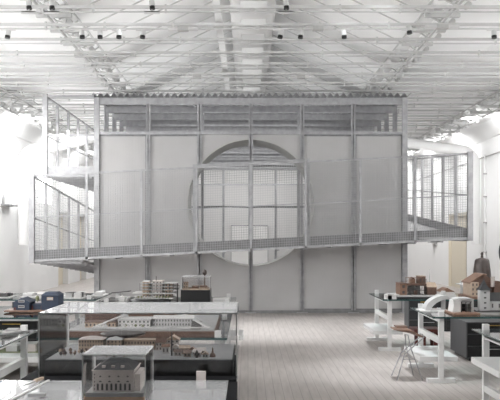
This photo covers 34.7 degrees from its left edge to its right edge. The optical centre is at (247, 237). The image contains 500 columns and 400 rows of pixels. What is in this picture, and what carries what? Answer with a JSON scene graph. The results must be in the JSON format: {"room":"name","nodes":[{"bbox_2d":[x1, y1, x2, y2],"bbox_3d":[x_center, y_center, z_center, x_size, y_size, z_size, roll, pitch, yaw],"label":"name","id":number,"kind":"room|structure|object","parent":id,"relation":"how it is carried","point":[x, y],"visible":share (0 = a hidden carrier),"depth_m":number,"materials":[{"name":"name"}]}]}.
{"room":"architecture exhibition hall","nodes":[
{"label":"architecture exhibition hall","id":0,"kind":"room"},
{"bbox_2d":[0,130,93,292],"bbox_3d":[-7.000,-0.625,20.500,0.300,4.750,45.000,0,0,0],"label":"wall","id":1,"kind":"structure","parent":0,"point":[17,275],"depth_m":24.96,"materials":[{"name":"white paint"}]},
{"bbox_2d":[0,143,9,197],"bbox_3d":[-7.040,-1.925,22.750,0.060,1.550,1.700,0,0,0],"label":"window","id":2,"kind":"structure","parent":1,"relation":"in","point":[4,149],"depth_m":23.19,"materials":[{"name":"white glass"}]},
{"bbox_2d":[1,193,17,206],"bbox_3d":[-6.735,-1.075,22.575,0.230,0.350,0.850,0,0,0],"label":"wall bracket","id":3,"kind":"object","parent":1,"relation":"attached to","point":[3,194],"visible":1,"depth_m":22.25,"materials":[{"name":"white metal"}]},
{"bbox_2d":[39,158,46,203],"bbox_3d":[-7.040,-1.925,27.050,0.060,1.550,1.700,0,0,0],"label":"window","id":4,"kind":"structure","parent":1,"relation":"in","point":[40,159],"depth_m":27.27,"materials":[{"name":"grey paint"}]},
{"bbox_2d":[18,130,103,244],"bbox_3d":[-5.487,-1.498,23.600,2.586,3.396,0.300,0,0,0],"label":"pipe","id":5,"kind":"object","parent":1,"relation":"attached to","point":[23,161],"visible":0.93,"depth_m":23.47,"materials":[{"name":"white metal"}]},
{"bbox_2d":[58,212,67,284],"bbox_3d":[-7.000,0.400,29.750,0.260,2.700,1.700,0,0,0],"label":"door","id":6,"kind":"structure","parent":1,"relation":"in","point":[62,272],"depth_m":30.54,"materials":[{"name":"beige paint"}]},
{"bbox_2d":[80,215,85,278],"bbox_3d":[-7.000,0.400,33.300,0.260,2.700,1.400,0,0,0],"label":"door","id":7,"kind":"structure","parent":1,"relation":"in","point":[82,273],"depth_m":33.94,"materials":[{"name":"beige paint"}]},
{"bbox_2d":[0,0,499,170],"bbox_3d":[0.225,-4.180,20.500,14.750,2.360,45.000,0,0,0],"label":"ceiling","id":8,"kind":"structure","parent":0,"point":[486,128],"depth_m":18.85,"materials":[{"name":"white metal"}]},
{"bbox_2d":[0,87,92,155],"bbox_3d":[-6.100,-3.410,26.000,0.600,0.362,33.000,0,0,0],"label":"trim","id":9,"kind":"structure","parent":8,"relation":"attached to","point":[11,106],"depth_m":22.06,"materials":[{"name":"grey paint"}]},
{"bbox_2d":[7,90,24,96],"bbox_3d":[-5.775,-3.595,19.875,0.250,0.030,0.750,0,0,0],"label":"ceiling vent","id":10,"kind":"object","parent":9,"relation":"attached to","point":[16,95],"visible":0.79,"depth_m":19.96,"materials":[{"name":"white metal"}]},
{"bbox_2d":[24,101,37,104],"bbox_3d":[-5.775,-3.595,21.275,0.250,0.030,0.750,0,0,0],"label":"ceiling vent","id":11,"kind":"object","parent":9,"relation":"attached to","point":[28,102],"visible":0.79,"depth_m":21.27,"materials":[{"name":"white metal"}]},
{"bbox_2d":[20,0,137,95],"bbox_3d":[-3.300,-3.810,26.000,0.600,0.362,33.000,0,0,0],"label":"trim","id":12,"kind":"structure","parent":8,"relation":"attached to","point":[51,17],"depth_m":15.56,"materials":[{"name":"grey paint"}]},
{"bbox_2d":[168,26,197,31],"bbox_3d":[-1.085,-3.496,13.350,0.500,0.087,0.120,0,0,0],"label":"fitting","id":13,"kind":"object","parent":8,"relation":"hanging from","point":[178,28],"visible":1,"depth_m":13.30,"materials":[{"name":"grey paint"}]},
{"bbox_2d":[185,75,208,78],"bbox_3d":[-1.109,-3.503,17.400,0.500,0.073,0.120,0,0,0],"label":"fitting","id":14,"kind":"object","parent":8,"relation":"hanging from","point":[193,76],"visible":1,"depth_m":17.35,"materials":[{"name":"grey paint"}]},
{"bbox_2d":[212,0,241,94],"bbox_3d":[-0.355,-3.725,25.500,0.410,0.050,33.000,0,0,0],"label":"cable tray","id":15,"kind":"object","parent":8,"relation":"hanging from","point":[218,16],"visible":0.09,"depth_m":14.76,"materials":[{"name":"grey paint"}]},
{"bbox_2d":[38,66,459,118],"bbox_3d":[0.175,-4.325,23.720,12.750,1.631,0.314,0,0,0],"label":"trim","id":16,"kind":"structure","parent":8,"relation":"attached to","point":[60,116],"depth_m":23.59,"materials":[{"name":"grey paint"}]},
{"bbox_2d":[48,75,450,123],"bbox_3d":[0.175,-4.325,24.733,12.750,1.631,0.314,0,0,0],"label":"trim","id":17,"kind":"structure","parent":8,"relation":"attached to","point":[101,121],"depth_m":24.60,"materials":[{"name":"grey paint"}]},
{"bbox_2d":[0,19,499,86],"bbox_3d":[0.175,-4.325,18.655,12.750,1.631,0.314,0,0,0],"label":"roof truss","id":18,"kind":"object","parent":8,"relation":"attached to","point":[245,81],"depth_m":18.53,"materials":[{"name":"white metal"}]},
{"bbox_2d":[0,10,499,77],"bbox_3d":[0.175,-4.325,17.642,12.750,1.631,0.314,0,0,0],"label":"roof truss","id":19,"kind":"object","parent":8,"relation":"attached to","point":[254,73],"depth_m":17.51,"materials":[{"name":"white metal"}]},
{"bbox_2d":[0,30,499,94],"bbox_3d":[0.175,-4.325,19.668,12.750,1.631,0.314,0,0,0],"label":"roof truss","id":20,"kind":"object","parent":8,"relation":"attached to","point":[245,89],"depth_m":19.54,"materials":[{"name":"white metal"}]},
{"bbox_2d":[0,0,499,56],"bbox_3d":[0.175,-4.325,15.616,12.750,1.631,0.314,0,0,0],"label":"trim","id":21,"kind":"structure","parent":8,"relation":"attached to","point":[248,51],"depth_m":15.49,"materials":[{"name":"grey paint"}]},
{"bbox_2d":[0,0,499,29],"bbox_3d":[0.175,-4.325,13.590,12.750,1.631,0.314,0,0,0],"label":"trim","id":22,"kind":"structure","parent":8,"relation":"attached to","point":[258,23],"depth_m":13.46,"materials":[{"name":"grey paint"}]},
{"bbox_2d":[1,28,14,38],"bbox_3d":[-4.045,-3.445,13.480,0.240,0.180,0.106,0,0,0],"label":"spotlight","id":23,"kind":"object","parent":22,"relation":"attached to","point":[8,31],"visible":1,"depth_m":13.46,"materials":[{"name":"grey paint"}]},
{"bbox_2d":[75,28,88,38],"bbox_3d":[-2.798,-3.445,13.480,0.240,0.180,0.106,0,0,0],"label":"spotlight","id":24,"kind":"object","parent":22,"relation":"attached to","point":[81,31],"visible":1,"depth_m":13.46,"materials":[{"name":"grey paint"}]},
{"bbox_2d":[93,28,106,38],"bbox_3d":[-2.494,-3.445,13.480,0.240,0.179,0.106,0,0,0],"label":"spotlight","id":25,"kind":"object","parent":22,"relation":"attached to","point":[99,31],"visible":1,"depth_m":13.46,"materials":[{"name":"grey paint"}]},
{"bbox_2d":[112,28,125,38],"bbox_3d":[-2.174,-3.446,13.480,0.240,0.179,0.106,0,0,0],"label":"spotlight","id":26,"kind":"object","parent":22,"relation":"attached to","point":[118,31],"visible":1,"depth_m":13.46,"materials":[{"name":"grey paint"}]},
{"bbox_2d":[136,28,149,38],"bbox_3d":[-1.770,-3.445,13.480,0.240,0.180,0.106,0,0,0],"label":"spotlight","id":27,"kind":"object","parent":22,"relation":"attached to","point":[143,31],"visible":1,"depth_m":13.46,"materials":[{"name":"grey paint"}]},
{"bbox_2d":[274,28,287,38],"bbox_3d":[0.556,-3.444,13.480,0.240,0.182,0.106,0,0,0],"label":"spotlight","id":28,"kind":"object","parent":22,"relation":"attached to","point":[281,31],"visible":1,"depth_m":13.46,"materials":[{"name":"grey paint"}]},
{"bbox_2d":[294,29,307,38],"bbox_3d":[0.893,-3.445,13.480,0.240,0.181,0.106,0,0,0],"label":"spotlight","id":29,"kind":"object","parent":22,"relation":"attached to","point":[301,31],"visible":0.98,"depth_m":13.45,"materials":[{"name":"grey paint"}]},
{"bbox_2d":[337,28,350,38],"bbox_3d":[1.618,-3.445,13.480,0.240,0.179,0.106,0,0,0],"label":"spotlight","id":30,"kind":"object","parent":22,"relation":"attached to","point":[343,31],"visible":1,"depth_m":13.46,"materials":[{"name":"grey paint"}]},
{"bbox_2d":[402,25,415,34],"bbox_3d":[2.713,-3.505,13.480,0.240,0.148,0.106,0,0,0],"label":"spotlight","id":31,"kind":"object","parent":22,"relation":"attached to","point":[409,30],"visible":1,"depth_m":13.46,"materials":[{"name":"grey paint"}]},
{"bbox_2d":[487,29,499,38],"bbox_3d":[4.146,-3.446,13.480,0.240,0.179,0.106,0,0,0],"label":"spotlight","id":32,"kind":"object","parent":22,"relation":"attached to","point":[493,31],"visible":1,"depth_m":13.46,"materials":[{"name":"grey paint"}]},
{"bbox_2d":[0,0,499,67],"bbox_3d":[0.175,-4.325,16.629,12.750,1.631,0.314,0,0,0],"label":"roof truss","id":33,"kind":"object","parent":8,"relation":"attached to","point":[245,62],"depth_m":16.50,"materials":[{"name":"white metal"}]},
{"bbox_2d":[0,0,499,44],"bbox_3d":[0.175,-4.325,14.603,12.750,1.631,0.314,0,0,0],"label":"trim","id":34,"kind":"structure","parent":8,"relation":"attached to","point":[249,38],"depth_m":14.47,"materials":[{"name":"grey paint"}]},
{"bbox_2d":[0,1,499,12],"bbox_3d":[0.175,-4.325,12.577,12.750,1.631,0.314,0,0,0],"label":"trim","id":35,"kind":"structure","parent":8,"relation":"attached to","point":[244,5],"depth_m":12.44,"materials":[{"name":"grey paint"}]},
{"bbox_2d":[21,0,36,13],"bbox_3d":[-3.414,-3.600,12.467,0.240,0.209,0.106,0,0,0],"label":"spotlight","id":36,"kind":"object","parent":35,"relation":"attached to","point":[28,2],"visible":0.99,"depth_m":12.45,"materials":[{"name":"grey paint"}]},
{"bbox_2d":[44,0,59,13],"bbox_3d":[-3.055,-3.600,12.467,0.240,0.209,0.106,0,0,0],"label":"spotlight","id":37,"kind":"object","parent":35,"relation":"attached to","point":[51,2],"visible":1,"depth_m":12.45,"materials":[{"name":"grey paint"}]},
{"bbox_2d":[144,0,159,13],"bbox_3d":[-1.496,-3.600,12.467,0.240,0.209,0.106,0,0,0],"label":"spotlight","id":38,"kind":"object","parent":35,"relation":"attached to","point":[151,2],"visible":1,"depth_m":12.45,"materials":[{"name":"grey paint"}]},
{"bbox_2d":[278,0,293,13],"bbox_3d":[0.592,-3.600,12.467,0.240,0.209,0.106,0,0,0],"label":"spotlight","id":39,"kind":"object","parent":35,"relation":"attached to","point":[285,2],"visible":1,"depth_m":12.45,"materials":[{"name":"grey paint"}]},
{"bbox_2d":[204,170,296,170],"bbox_3d":[0.175,-4.325,41.954,12.750,1.631,0.314,0,0,0],"label":"trim","id":40,"kind":"structure","parent":8,"relation":"attached to","point":[204,170],"depth_m":41.83,"materials":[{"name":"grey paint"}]},
{"bbox_2d":[60,79,442,128],"bbox_3d":[0.175,-4.325,25.746,12.750,1.631,0.314,0,0,0],"label":"trim","id":41,"kind":"structure","parent":8,"relation":"attached to","point":[416,125],"depth_m":25.61,"materials":[{"name":"grey paint"}]},
{"bbox_2d":[33,58,469,113],"bbox_3d":[0.175,-4.325,22.707,12.750,1.631,0.314,0,0,0],"label":"trim","id":42,"kind":"structure","parent":8,"relation":"attached to","point":[84,110],"depth_m":22.59,"materials":[{"name":"grey paint"}]},
{"bbox_2d":[62,87,441,132],"bbox_3d":[0.175,-4.325,26.759,12.750,1.631,0.314,0,0,0],"label":"trim","id":43,"kind":"structure","parent":8,"relation":"attached to","point":[415,130],"depth_m":26.63,"materials":[{"name":"grey paint"}]},
{"bbox_2d":[11,41,492,101],"bbox_3d":[0.175,-4.325,20.681,12.750,1.631,0.314,0,0,0],"label":"roof truss","id":44,"kind":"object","parent":8,"relation":"attached to","point":[33,97],"depth_m":20.55,"materials":[{"name":"white metal"}]},
{"bbox_2d":[23,50,480,107],"bbox_3d":[0.175,-4.325,21.694,12.750,1.631,0.314,0,0,0],"label":"roof truss","id":45,"kind":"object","parent":8,"relation":"attached to","point":[52,104],"depth_m":21.57,"materials":[{"name":"white metal"}]},
{"bbox_2d":[230,0,275,95],"bbox_3d":[0.100,-4.650,25.473,0.924,0.944,32.957,0,0,0],"label":"air duct","id":46,"kind":"object","parent":8,"relation":"hanging from","point":[235,17],"visible":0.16,"depth_m":17.43,"materials":[{"name":"white metal"}]},
{"bbox_2d":[72,92,434,136],"bbox_3d":[0.175,-4.325,27.772,12.750,1.631,0.314,0,0,0],"label":"trim","id":47,"kind":"structure","parent":8,"relation":"attached to","point":[410,134],"depth_m":27.64,"materials":[{"name":"grey paint"}]},
{"bbox_2d":[289,75,312,78],"bbox_3d":[1.153,-3.503,17.400,0.500,0.073,0.120,0,0,0],"label":"fitting","id":48,"kind":"object","parent":8,"relation":"hanging from","point":[297,76],"visible":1,"depth_m":17.35,"materials":[{"name":"grey paint"}]},
{"bbox_2d":[303,25,332,31],"bbox_3d":[1.168,-3.501,13.350,0.500,0.079,0.120,0,0,0],"label":"fitting","id":49,"kind":"object","parent":8,"relation":"hanging from","point":[316,28],"visible":1,"depth_m":13.30,"materials":[{"name":"grey paint"}]},
{"bbox_2d":[359,0,475,95],"bbox_3d":[3.300,-3.810,26.000,0.600,0.362,33.000,0,0,0],"label":"truss","id":50,"kind":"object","parent":8,"relation":"attached to","point":[430,33],"depth_m":15.56,"materials":[{"name":"white metal"}]},
{"bbox_2d":[425,24,458,29],"bbox_3d":[3.225,-3.508,13.300,0.550,0.070,0.120,0,0,0],"label":"fitting","id":51,"kind":"object","parent":8,"relation":"hanging from","point":[438,26],"visible":1,"depth_m":13.25,"materials":[{"name":"grey paint"}]},
{"bbox_2d":[408,89,499,155],"bbox_3d":[6.300,-3.410,26.000,0.600,0.362,33.000,0,0,0],"label":"truss","id":52,"kind":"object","parent":8,"relation":"attached to","point":[496,98],"depth_m":23.22,"materials":[{"name":"white metal"}]},
{"bbox_2d":[472,92,489,95],"bbox_3d":[5.621,-3.490,19.300,0.400,0.101,0.120,0,0,0],"label":"fitting","id":53,"kind":"object","parent":8,"relation":"hanging from","point":[478,93],"visible":1,"depth_m":19.25,"materials":[{"name":"grey paint"}]},
{"bbox_2d":[0,276,499,399],"bbox_3d":[0.225,1.850,20.650,14.750,0.200,45.300,0,0,0],"label":"floor","id":54,"kind":"structure","parent":0,"point":[283,356],"depth_m":11.15,"materials":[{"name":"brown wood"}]},
{"bbox_2d":[0,325,37,378],"bbox_3d":[-3.885,1.320,7.630,3.670,0.860,1.266,0,0,0],"label":"trestle table","id":55,"kind":"object","parent":54,"relation":"on","point":[6,340],"visible":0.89,"depth_m":7.93,"materials":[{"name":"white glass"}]},
{"bbox_2d":[2,328,21,332],"bbox_3d":[-2.380,0.932,8.100,0.160,0.037,0.200,0,0,0],"label":"model","id":56,"kind":"object","parent":55,"relation":"on","point":[7,330],"visible":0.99,"depth_m":8.05},
{"bbox_2d":[0,330,29,334],"bbox_3d":[-2.410,0.942,7.860,0.020,0.012,0.644,0,0,36],"label":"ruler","id":57,"kind":"object","parent":55,"relation":"on","point":[26,330],"visible":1,"depth_m":7.97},
{"bbox_2d":[0,319,37,341],"bbox_3d":[-4.100,1.465,11.812,2.200,0.570,0.875,0,0,0],"label":"base cabinet","id":58,"kind":"object","parent":54,"relation":"on","point":[32,324],"visible":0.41,"depth_m":11.38,"materials":[{"name":"grey"}]},
{"bbox_2d":[0,306,79,362],"bbox_3d":[-4.025,1.320,10.375,3.790,0.860,1.656,0,0,0],"label":"trestle table","id":59,"kind":"object","parent":54,"relation":"on","point":[4,357],"visible":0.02,"depth_m":9.81,"materials":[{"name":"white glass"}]},
{"bbox_2d":[0,341,37,352],"bbox_3d":[-3.000,1.381,10.350,0.700,0.138,0.500,0,0,0],"label":"model","id":60,"kind":"object","parent":59,"relation":"on","point":[32,345],"visible":0.47,"depth_m":10.13},
{"bbox_2d":[4,291,63,312],"bbox_3d":[-2.730,0.823,10.400,0.740,0.255,0.500,0,0,0],"label":"model","id":61,"kind":"object","parent":59,"relation":"on","point":[50,299],"visible":0.96,"depth_m":10.22},
{"bbox_2d":[0,343,78,362],"bbox_3d":[-4.025,1.480,10.375,3.790,0.060,1.350,0,0,0],"label":"shelf","id":62,"kind":"object","parent":59,"relation":"attached to","point":[4,357],"depth_m":9.71,"materials":[{"name":"grey paint"}]},
{"bbox_2d":[0,380,81,399],"bbox_3d":[-1.510,1.344,4.615,1.680,0.812,1.430,0,0,0],"label":"display case","id":63,"kind":"object","parent":54,"relation":"on","point":[9,390],"visible":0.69,"depth_m":5.01,"materials":[{"name":"glass"}]},
{"bbox_2d":[22,377,43,385],"bbox_3d":[-1.391,0.928,5.175,0.020,0.018,0.257,0,0,14],"label":"wooden spatula","id":64,"kind":"object","parent":63,"relation":"on","point":[39,378],"visible":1,"depth_m":5.20,"materials":[{"name":"beige wood"}]},
{"bbox_2d":[28,393,45,396],"bbox_3d":[-1.250,0.929,4.740,0.100,0.018,0.040,0,0,0],"label":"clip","id":65,"kind":"object","parent":63,"relation":"on","point":[29,394],"visible":1,"depth_m":4.72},
{"bbox_2d":[82,346,153,399],"bbox_3d":[-0.771,0.808,4.790,0.367,0.278,0.380,0,0,0],"label":"case","id":66,"kind":"object","parent":63,"relation":"on","point":[89,357],"visible":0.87,"depth_m":4.76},
{"bbox_2d":[84,357,144,399],"bbox_3d":[-0.771,0.836,4.790,0.347,0.222,0.360,0,0,0],"label":"model","id":67,"kind":"object","parent":66,"relation":"in","point":[115,378],"visible":1,"depth_m":4.66},
{"bbox_2d":[0,290,110,301],"bbox_3d":[-4.325,1.320,13.050,4.190,0.860,1.406,0,0,0],"label":"trestle table","id":68,"kind":"object","parent":54,"relation":"on","point":[89,298],"visible":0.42,"depth_m":12.56,"materials":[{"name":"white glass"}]},
{"bbox_2d":[0,292,16,297],"bbox_3d":[-4.000,0.913,12.900,0.420,0.074,0.400,0,0,0],"label":"model","id":69,"kind":"object","parent":68,"relation":"on","point":[7,294],"visible":1,"depth_m":12.73},
{"bbox_2d":[20,292,64,296],"bbox_3d":[-3.300,0.913,13.000,0.700,0.075,0.400,0,0,0],"label":"model","id":70,"kind":"object","parent":68,"relation":"on","point":[29,294],"visible":0.49,"depth_m":12.84},
{"bbox_2d":[64,291,86,298],"bbox_3d":[-2.750,0.898,12.750,0.320,0.103,0.400,0,0,0],"label":"model","id":71,"kind":"object","parent":68,"relation":"on","point":[80,294],"visible":0.98,"depth_m":12.58},
{"bbox_2d":[91,291,108,295],"bbox_3d":[-2.470,0.919,13.350,0.220,0.062,0.400,0,0,0],"label":"model","id":72,"kind":"object","parent":68,"relation":"on","point":[98,293],"visible":1,"depth_m":13.19},
{"bbox_2d":[20,355,236,380],"bbox_3d":[-0.805,1.350,5.930,1.450,0.800,1.140,0,0,0],"label":"display table","id":73,"kind":"object","parent":54,"relation":"on","point":[33,375],"visible":0.09,"depth_m":5.45,"materials":[{"name":"black"}]},
{"bbox_2d":[38,302,238,375],"bbox_3d":[-0.759,0.732,5.960,1.368,0.436,0.920,0,0,0],"label":"case","id":74,"kind":"object","parent":73,"relation":"on","point":[53,323],"visible":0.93,"depth_m":5.83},
{"bbox_2d":[45,330,234,374],"bbox_3d":[-0.755,0.810,5.987,1.300,0.279,0.925,0,0,0],"label":"model","id":75,"kind":"object","parent":73,"relation":"on","point":[171,357],"visible":0.58,"depth_m":5.68},
{"bbox_2d":[37,314,237,379],"bbox_3d":[-1.100,1.320,8.800,1.960,0.860,2.406,0,0,0],"label":"trestle table","id":76,"kind":"object","parent":54,"relation":"on","point":[221,334],"visible":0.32,"depth_m":8.40,"materials":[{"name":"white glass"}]},
{"bbox_2d":[69,314,219,336],"bbox_3d":[-1.035,0.837,8.500,1.430,0.226,1.600,0,0,0],"label":"model","id":77,"kind":"object","parent":76,"relation":"on","point":[154,325],"visible":0.86,"depth_m":7.99,"materials":[{"name":"white painted wood"},{"name":"pale wood"},{"name":"reddish brown painted roof"}]},
{"bbox_2d":[101,294,243,354],"bbox_3d":[-1.160,1.320,12.250,2.180,0.860,1.206,0,0,0],"label":"trestle table","id":78,"kind":"object","parent":54,"relation":"on","point":[232,332],"visible":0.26,"depth_m":12.16,"materials":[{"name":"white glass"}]},
{"bbox_2d":[111,290,130,297],"bbox_3d":[-2.013,0.892,12.735,0.294,0.115,0.180,0,0,11],"label":"model","id":79,"kind":"object","parent":78,"relation":"on","point":[130,290],"visible":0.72,"depth_m":12.66},
{"bbox_2d":[119,296,127,301],"bbox_3d":[-1.865,0.915,12.025,0.130,0.070,0.150,0,0,0],"label":"model","id":80,"kind":"object","parent":78,"relation":"on","point":[121,298],"visible":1,"depth_m":11.95},
{"bbox_2d":[130,276,179,301],"bbox_3d":[-1.407,0.765,12.140,0.705,0.370,0.720,0,0,0],"label":"model","id":81,"kind":"object","parent":78,"relation":"on","point":[157,292],"visible":0.99,"depth_m":12.12},
{"bbox_2d":[181,269,210,301],"bbox_3d":[-0.782,0.713,12.125,0.435,0.475,0.450,0,0,0],"label":"model","id":82,"kind":"object","parent":78,"relation":"on","point":[202,293],"visible":1,"depth_m":11.90},
{"bbox_2d":[182,275,210,288],"bbox_3d":[-0.780,0.665,12.125,0.420,0.178,0.430,0,0,0],"label":"case","id":83,"kind":"object","parent":82,"relation":"on","point":[209,276],"visible":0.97,"depth_m":12.04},
{"bbox_2d":[213,297,228,301],"bbox_3d":[-0.400,0.922,11.999,0.240,0.055,0.202,0,0,0],"label":"model","id":84,"kind":"object","parent":78,"relation":"on","point":[215,299],"visible":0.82,"depth_m":11.90},
{"bbox_2d":[229,329,243,339],"bbox_3d":[-0.340,1.480,12.250,0.540,0.060,0.900,0,0,0],"label":"shelf","id":85,"kind":"object","parent":78,"relation":"attached to","point":[232,332],"depth_m":12.02,"materials":[{"name":"grey paint"}]},
{"bbox_2d":[148,381,236,399],"bbox_3d":[-0.365,1.349,4.615,0.590,0.803,1.430,0,0,0],"label":"display case","id":86,"kind":"object","parent":54,"relation":"on","point":[163,390],"visible":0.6,"depth_m":5.01,"materials":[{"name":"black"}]},
{"bbox_2d":[196,371,205,380],"bbox_3d":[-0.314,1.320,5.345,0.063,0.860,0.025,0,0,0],"label":"square post","id":87,"kind":"object","parent":86,"relation":"on","point":[200,375],"visible":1,"depth_m":5.33,"materials":[{"name":"white wood"}]},
{"bbox_2d":[29,151,472,272],"bbox_3d":[0.065,-0.798,27.105,9.700,5.101,19.280,0,0,0],"label":"walkway","id":88,"kind":"object","parent":54,"relation":"on","point":[420,229],"visible":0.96,"depth_m":17.52,"materials":[{"name":"metal"}]},
{"bbox_2d":[92,93,410,312],"bbox_3d":[0.070,-0.815,27.710,7.460,5.130,18.220,0,0,0],"label":"pavilion","id":89,"kind":"object","parent":54,"relation":"on","point":[167,131],"visible":0.68,"depth_m":18.72,"materials":[{"name":"metal"}]},
{"bbox_2d":[42,94,93,191],"bbox_3d":[-4.185,-2.370,27.043,1.190,1.960,16.885,0,0,0],"label":"platform","id":90,"kind":"object","parent":89,"relation":"attached to","point":[46,169],"visible":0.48,"depth_m":18.64,"materials":[{"name":"metal"}]},
{"bbox_2d":[408,138,479,243],"bbox_3d":[5.465,-1.549,25.000,3.570,3.499,0.300,0,0,0],"label":"pipe","id":91,"kind":"object","parent":89,"relation":"attached to","point":[412,143],"visible":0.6,"depth_m":24.86,"materials":[{"name":"white metal"}]},
{"bbox_2d":[390,325,423,380],"bbox_3d":[1.993,1.417,9.955,0.405,0.655,0.346,0,0,0],"label":"stool","id":92,"kind":"object","parent":54,"relation":"on","point":[402,328],"visible":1,"depth_m":9.86,"materials":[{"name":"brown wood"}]},
{"bbox_2d":[363,290,477,350],"bbox_3d":[3.705,1.320,13.050,3.490,0.860,1.406,0,0,0],"label":"trestle table","id":93,"kind":"object","parent":54,"relation":"on","point":[376,328],"visible":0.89,"depth_m":12.56,"materials":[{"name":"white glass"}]},
{"bbox_2d":[363,323,402,334],"bbox_3d":[2.190,1.480,13.050,0.460,0.060,1.100,0,0,0],"label":"shelf","id":94,"kind":"object","parent":93,"relation":"attached to","point":[375,328],"depth_m":12.82,"materials":[{"name":"grey paint"}]},
{"bbox_2d":[384,293,395,298],"bbox_3d":[2.220,0.907,12.500,0.160,0.085,0.200,0,0,0],"label":"model","id":95,"kind":"object","parent":93,"relation":"on","point":[386,295],"visible":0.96,"depth_m":12.40},
{"bbox_2d":[394,275,436,297],"bbox_3d":[2.700,0.777,12.900,0.700,0.346,0.600,0,0,0],"label":"model","id":96,"kind":"object","parent":93,"relation":"on","point":[411,289],"visible":0.98,"depth_m":12.70},
{"bbox_2d":[435,287,455,298],"bbox_3d":[3.115,0.865,12.650,0.270,0.170,0.340,0,0,0],"label":"model","id":97,"kind":"object","parent":93,"relation":"on","point":[449,293],"visible":0.67,"depth_m":12.50},
{"bbox_2d":[458,273,499,298],"bbox_3d":[3.895,0.760,12.875,0.850,0.380,0.650,0,0,0],"label":"model","id":98,"kind":"object","parent":93,"relation":"on","point":[472,282],"visible":0.62,"depth_m":12.70},
{"bbox_2d":[409,327,437,345],"bbox_3d":[2.860,1.600,12.900,0.440,0.300,0.400,0,0,0],"label":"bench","id":99,"kind":"object","parent":54,"relation":"on","point":[434,330],"visible":0.41,"depth_m":12.75,"materials":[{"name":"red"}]},
{"bbox_2d":[404,301,477,330],"bbox_3d":[3.700,1.450,15.137,1.400,0.600,0.425,0,0,0],"label":"base cabinet","id":100,"kind":"object","parent":54,"relation":"on","point":[410,316],"visible":0.24,"depth_m":14.94,"materials":[{"name":"grey"}]},
{"bbox_2d":[404,304,499,382],"bbox_3d":[3.875,1.320,10.270,3.550,0.860,1.306,0,0,0],"label":"trestle table","id":101,"kind":"object","parent":54,"relation":"on","point":[422,353],"visible":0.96,"depth_m":9.79,"materials":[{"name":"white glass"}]},
{"bbox_2d":[404,346,457,361],"bbox_3d":[2.330,1.480,10.270,0.460,0.060,1.000,0,0,0],"label":"shelf","id":102,"kind":"object","parent":101,"relation":"attached to","point":[421,353],"depth_m":9.97,"materials":[{"name":"grey paint"}]},
{"bbox_2d":[416,291,449,311],"bbox_3d":[2.422,0.820,10.450,0.405,0.260,0.300,0,0,0],"label":"model","id":103,"kind":"object","parent":101,"relation":"on","point":[429,303],"visible":0.98,"depth_m":10.35},
{"bbox_2d":[445,297,479,314],"bbox_3d":[2.695,0.852,10.075,0.330,0.197,0.450,0,0,0],"label":"model","id":104,"kind":"object","parent":101,"relation":"on","point":[457,305],"visible":1,"depth_m":10.02},
{"bbox_2d":[474,279,499,313],"bbox_3d":[3.125,0.732,10.215,0.550,0.437,0.570,0,0,0],"label":"model","id":105,"kind":"object","parent":101,"relation":"on","point":[488,302],"visible":0.94,"depth_m":10.02},
{"bbox_2d":[455,281,462,292],"bbox_3d":[5.675,1.320,16.100,2.750,0.860,1.400,0,0,0],"label":"trestle table","id":106,"kind":"object","parent":54,"relation":"on","point":[460,283],"visible":0.09,"depth_m":16.69,"materials":[{"name":"grey"}]},
{"bbox_2d":[473,252,490,278],"bbox_3d":[4.680,0.615,16.000,0.350,0.670,0.350,0,0,0],"label":"dome","id":107,"kind":"object","parent":106,"relation":"on","point":[481,265],"visible":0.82,"depth_m":15.87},
{"bbox_2d":[450,319,499,360],"bbox_3d":[4.200,1.472,11.787,2.200,0.555,0.925,0,0,0],"label":"base cabinet","id":108,"kind":"object","parent":54,"relation":"on","point":[467,343],"visible":0.61,"depth_m":11.35,"materials":[{"name":"grey"}]},
{"bbox_2d":[471,324,499,399],"bbox_3d":[3.970,1.320,7.755,3.360,0.860,1.216,0,0,0],"label":"trestle table","id":109,"kind":"object","parent":54,"relation":"on","point":[491,365],"visible":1,"depth_m":8.05,"materials":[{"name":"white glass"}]},
{"bbox_2d":[471,357,499,377],"bbox_3d":[3.970,1.250,7.755,3.360,0.060,0.910,0,0,0],"label":"shelf","id":110,"kind":"object","parent":109,"relation":"attached to","point":[491,365],"depth_m":7.84,"materials":[{"name":"grey paint"}]},
{"bbox_2d":[199,171,303,263],"bbox_3d":[0.225,-1.950,43.150,14.150,7.400,0.300,0,0,0],"label":"wall","id":111,"kind":"structure","parent":0,"point":[259,256],"depth_m":43.00,"materials":[{"name":"white paint"}]},
{"bbox_2d":[408,135,499,285],"bbox_3d":[7.450,-0.625,20.500,0.300,4.750,45.000,0,0,0],"label":"wall","id":112,"kind":"structure","parent":0,"point":[422,256],"depth_m":26.97,"materials":[{"name":"white paint"}]},
{"bbox_2d":[409,151,499,182],"bbox_3d":[7.270,-2.490,26.000,0.036,0.031,28.000,0,0,0],"label":"cable","id":113,"kind":"object","parent":112,"relation":"attached to","point":[499,151],"visible":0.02,"depth_m":26.58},
{"bbox_2d":[449,212,466,287],"bbox_3d":[7.410,0.440,27.950,0.180,2.620,2.500,0,0,0],"label":"door","id":114,"kind":"structure","parent":112,"relation":"in","point":[457,249],"depth_m":28.12,"materials":[{"name":"beige paint"}]},
{"bbox_2d":[483,155,486,257],"bbox_3d":[7.260,-0.850,24.500,0.080,3.400,0.120,0,0,0],"label":"conduit pipe","id":115,"kind":"object","parent":112,"relation":"attached to","point":[484,173],"visible":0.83,"depth_m":24.48,"materials":[{"name":"white metal"}]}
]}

